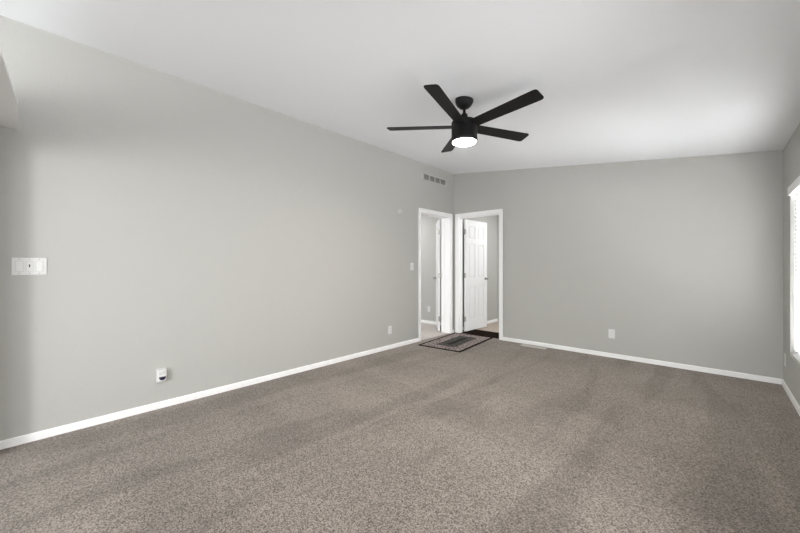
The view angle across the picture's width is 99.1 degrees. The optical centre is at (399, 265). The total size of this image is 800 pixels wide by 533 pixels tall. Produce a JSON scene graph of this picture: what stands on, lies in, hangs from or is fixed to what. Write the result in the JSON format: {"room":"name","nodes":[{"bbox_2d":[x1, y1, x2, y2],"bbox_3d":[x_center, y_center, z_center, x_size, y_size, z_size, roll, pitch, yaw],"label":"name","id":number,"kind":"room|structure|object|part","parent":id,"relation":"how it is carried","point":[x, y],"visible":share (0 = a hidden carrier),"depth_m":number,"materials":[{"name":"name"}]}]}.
{"room":"empty living room","nodes":[
{"label":"empty living room","id":0,"kind":"room"},
{"bbox_2d":[0,15,496,440],"bbox_3d":[-0.814,-0.221,4.303,0.172,2.842,8.550,0,0,43],"label":"wall","id":1,"kind":"structure","parent":0,"point":[209,237],"depth_m":2.95,"materials":[{"name":"grey paint"}]},
{"bbox_2d":[11,258,46,274],"bbox_3d":[-2.516,0.007,2.317,0.015,0.116,0.164,0,0,43],"label":"switch plate","id":2,"kind":"object","parent":1,"relation":"attached to","point":[19,266],"visible":1,"depth_m":2.31,"materials":[{"name":"white plastic"}]},
{"bbox_2d":[156,367,166,382],"bbox_3d":[-1.995,0.924,2.858,0.048,0.114,0.072,0,0,43],"label":"plug","id":3,"kind":"object","parent":1,"relation":"attached to","point":[161,374],"visible":1,"depth_m":2.85,"materials":[{"name":"white plastic"}]},
{"bbox_2d":[0,329,453,449],"bbox_3d":[-0.835,1.173,4.145,0.012,0.055,5.310,0,0,43],"label":"baseboard","id":4,"kind":"structure","parent":1,"relation":"attached to","point":[31,437],"depth_m":2.90,"materials":[{"name":"white paint"}]},
{"bbox_2d":[388,326,391,333],"bbox_3d":[-0.142,0.928,4.900,0.009,0.117,0.072,0,0,43],"label":"wall outlet","id":5,"kind":"object","parent":1,"relation":"attached to","point":[389,327],"visible":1,"depth_m":4.89,"materials":[{"name":"white plastic"}]},
{"bbox_2d":[422,172,446,186],"bbox_3d":[0.582,-1.426,5.685,0.010,0.125,0.680,0,0,43],"label":"air vent","id":6,"kind":"object","parent":1,"relation":"in","point":[426,177],"visible":1,"depth_m":5.67,"materials":[{"name":"grey metal"}]},
{"bbox_2d":[418,208,451,340],"bbox_3d":[0.538,0.145,5.772,0.206,2.109,0.941,0,0,43],"label":"trim","id":7,"kind":"structure","parent":1,"relation":"attached to","point":[446,218],"depth_m":6.02,"materials":[{"name":"white paint"}]},
{"bbox_2d":[433,219,440,330],"bbox_3d":[0.718,0.179,6.466,0.163,2.005,0.710,0,0,3],"label":"door","id":8,"kind":"structure","parent":1,"relation":"in","point":[438,230],"depth_m":6.12,"materials":[{"name":"white paint"}]},
{"bbox_2d":[463,319,497,329],"bbox_3d":[1.566,1.173,6.753,0.012,0.055,1.540,0,0,43],"label":"baseboard","id":9,"kind":"structure","parent":1,"relation":"attached to","point":[494,320],"depth_m":7.12,"materials":[{"name":"white paint"}]},
{"bbox_2d":[0,321,799,532],"bbox_3d":[-0.023,1.250,4.017,6.780,0.100,9.200,0,0,43],"label":"floor","id":10,"kind":"structure","parent":0,"point":[494,435],"depth_m":2.15,"materials":[{"name":"beige carpet"}]},
{"bbox_2d":[419,332,492,351],"bbox_3d":[0.903,1.195,5.370,0.700,0.010,1.180,0,0,37],"label":"rug","id":11,"kind":"object","parent":10,"relation":"on","point":[456,342],"visible":1,"depth_m":5.27,"materials":[{"name":"grey fabric"}]},
{"bbox_2d":[462,329,498,338],"bbox_3d":[1.505,1.195,5.968,0.730,0.008,0.429,0,0,43],"label":"doormat","id":12,"kind":"object","parent":10,"relation":"on","point":[475,331],"visible":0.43,"depth_m":5.96,"materials":[{"name":"black"}]},
{"bbox_2d":[520,344,546,349],"bbox_3d":[1.964,1.196,5.017,0.360,0.007,0.105,0,0,43],"label":"floor vent","id":13,"kind":"object","parent":10,"relation":"in","point":[532,346],"visible":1,"depth_m":5.01,"materials":[{"name":"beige metal"}]},
{"bbox_2d":[0,0,799,173],"bbox_3d":[0.937,-1.443,3.133,4.170,0.600,9.200,0,0,43],"label":"ceiling","id":14,"kind":"structure","parent":0,"point":[618,80],"depth_m":2.33,"materials":[{"name":"white paint"}]},
{"bbox_2d":[387,84,543,152],"bbox_3d":[0.563,-1.227,2.867,1.275,0.383,1.294,0,0,43],"label":"ceiling fan","id":15,"kind":"object","parent":14,"relation":"hanging from","point":[465,129],"visible":1,"depth_m":2.80,"materials":[{"name":"black metal"}]},
{"bbox_3d":[0.184,-1.201,2.982,0.602,0.061,0.123,0,0,13],"label":"blade","id":16,"kind":"part","parent":15,"relation":"part of","materials":[{"name":"black wood"}]},
{"bbox_3d":[0.362,-1.207,2.581,0.122,0.075,0.601,0,0,32],"label":"blade","id":17,"kind":"part","parent":15,"relation":"part of","materials":[{"name":"black wood"}]},
{"bbox_3d":[0.512,-1.185,3.272,0.123,0.036,0.603,0,0,-5],"label":"blade","id":18,"kind":"part","parent":15,"relation":"part of","materials":[{"name":"black wood"}]},
{"bbox_3d":[0.888,-1.182,3.050,0.603,0.036,0.122,0,0,-23],"label":"blade","id":19,"kind":"part","parent":15,"relation":"part of","materials":[{"name":"black wood"}]},
{"bbox_3d":[0.794,-1.196,2.626,0.121,0.059,0.603,0,0,-41],"label":"blade","id":20,"kind":"part","parent":15,"relation":"part of","materials":[{"name":"black wood"}]},
{"bbox_2d":[421,215,440,321],"bbox_3d":[0.278,-0.050,7.409,2.428,2.500,0.100,0,0,43],"label":"wall","id":21,"kind":"structure","parent":0,"point":[428,224],"depth_m":7.06,"materials":[{"name":"grey paint"}]},
{"bbox_2d":[421,320,440,324],"bbox_3d":[0.240,1.173,7.368,2.428,0.055,0.012,0,0,43],"label":"baseboard","id":22,"kind":"structure","parent":21,"relation":"attached to","point":[422,321],"depth_m":7.02,"materials":[{"name":"white paint"}]},
{"bbox_2d":[497,215,498,320],"bbox_3d":[3.070,-0.050,6.477,2.600,2.500,0.090,0,0,43],"label":"wall","id":23,"kind":"structure","parent":0,"point":[497,215],"depth_m":7.30,"materials":[{"name":"grey paint"}]},
{"bbox_2d":[454,150,782,378],"bbox_3d":[2.449,-0.221,4.813,3.940,2.842,0.120,0,0,43],"label":"wall","id":24,"kind":"structure","parent":0,"point":[682,258],"depth_m":4.17,"materials":[{"name":"grey paint"}]},
{"bbox_2d":[464,219,488,330],"bbox_3d":[1.413,0.179,6.354,0.734,2.005,0.163,0,0,-45],"label":"door","id":25,"kind":"structure","parent":24,"relation":"in","point":[475,232],"depth_m":6.32,"materials":[{"name":"white paint"}]},
{"bbox_2d":[455,209,502,339],"bbox_3d":[1.362,0.145,5.814,0.902,2.109,0.154,0,0,43],"label":"trim","id":26,"kind":"structure","parent":24,"relation":"attached to","point":[459,218],"depth_m":6.03,"materials":[{"name":"white paint"}]},
{"bbox_2d":[608,329,614,338],"bbox_3d":[2.756,0.892,4.443,0.072,0.117,0.009,0,0,43],"label":"wall outlet","id":27,"kind":"object","parent":24,"relation":"attached to","point":[611,333],"visible":1,"depth_m":4.44,"materials":[{"name":"white plastic"}]},
{"bbox_2d":[503,337,781,384],"bbox_3d":[2.747,1.173,4.449,2.985,0.055,0.012,0,0,43],"label":"baseboard","id":28,"kind":"structure","parent":24,"relation":"attached to","point":[599,353],"depth_m":4.11,"materials":[{"name":"white paint"}]},
{"bbox_2d":[783,123,799,405],"bbox_3d":[1.648,0.017,0.929,0.140,2.365,6.920,0,0,43],"label":"wall","id":29,"kind":"structure","parent":0,"point":[791,152],"depth_m":3.12,"materials":[{"name":"grey paint"}]},
{"bbox_2d":[782,379,799,415],"bbox_3d":[1.551,1.173,0.937,0.012,0.055,6.800,0,0,43],"label":"baseboard","id":30,"kind":"structure","parent":29,"relation":"attached to","point":[790,395],"depth_m":3.00,"materials":[{"name":"white paint"}]},
{"bbox_2d":[788,176,799,362],"bbox_3d":[3.114,0.050,2.592,0.080,1.522,1.396,0,0,43],"label":"window blind","id":31,"kind":"object","parent":29,"relation":"attached to","point":[794,188],"visible":1,"depth_m":3.00,"materials":[{"name":"white plastic"}]},
{"bbox_3d":[3.129,0.802,2.590,0.050,0.018,1.354,0,0,43],"label":"rail","id":32,"kind":"part","parent":31,"relation":"part of","materials":[{"name":"white plastic"}]},
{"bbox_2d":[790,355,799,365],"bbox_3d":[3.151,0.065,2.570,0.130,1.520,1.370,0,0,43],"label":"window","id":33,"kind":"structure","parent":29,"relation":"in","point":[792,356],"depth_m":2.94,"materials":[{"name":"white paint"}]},
{"bbox_3d":[-1.225,0.050,0.821,3.940,2.300,0.110,0,0,43],"label":"wall partition","id":34,"kind":"structure","parent":0,"visible":0},
{"bbox_2d":[0,49,17,129],"bbox_3d":[-1.748,-0.915,1.464,2.300,0.020,0.127,0,0,43],"label":"trim","id":35,"kind":"structure","parent":34,"relation":"attached to","point":[8,99],"depth_m":1.89,"materials":[{"name":"white paint"}]}
]}

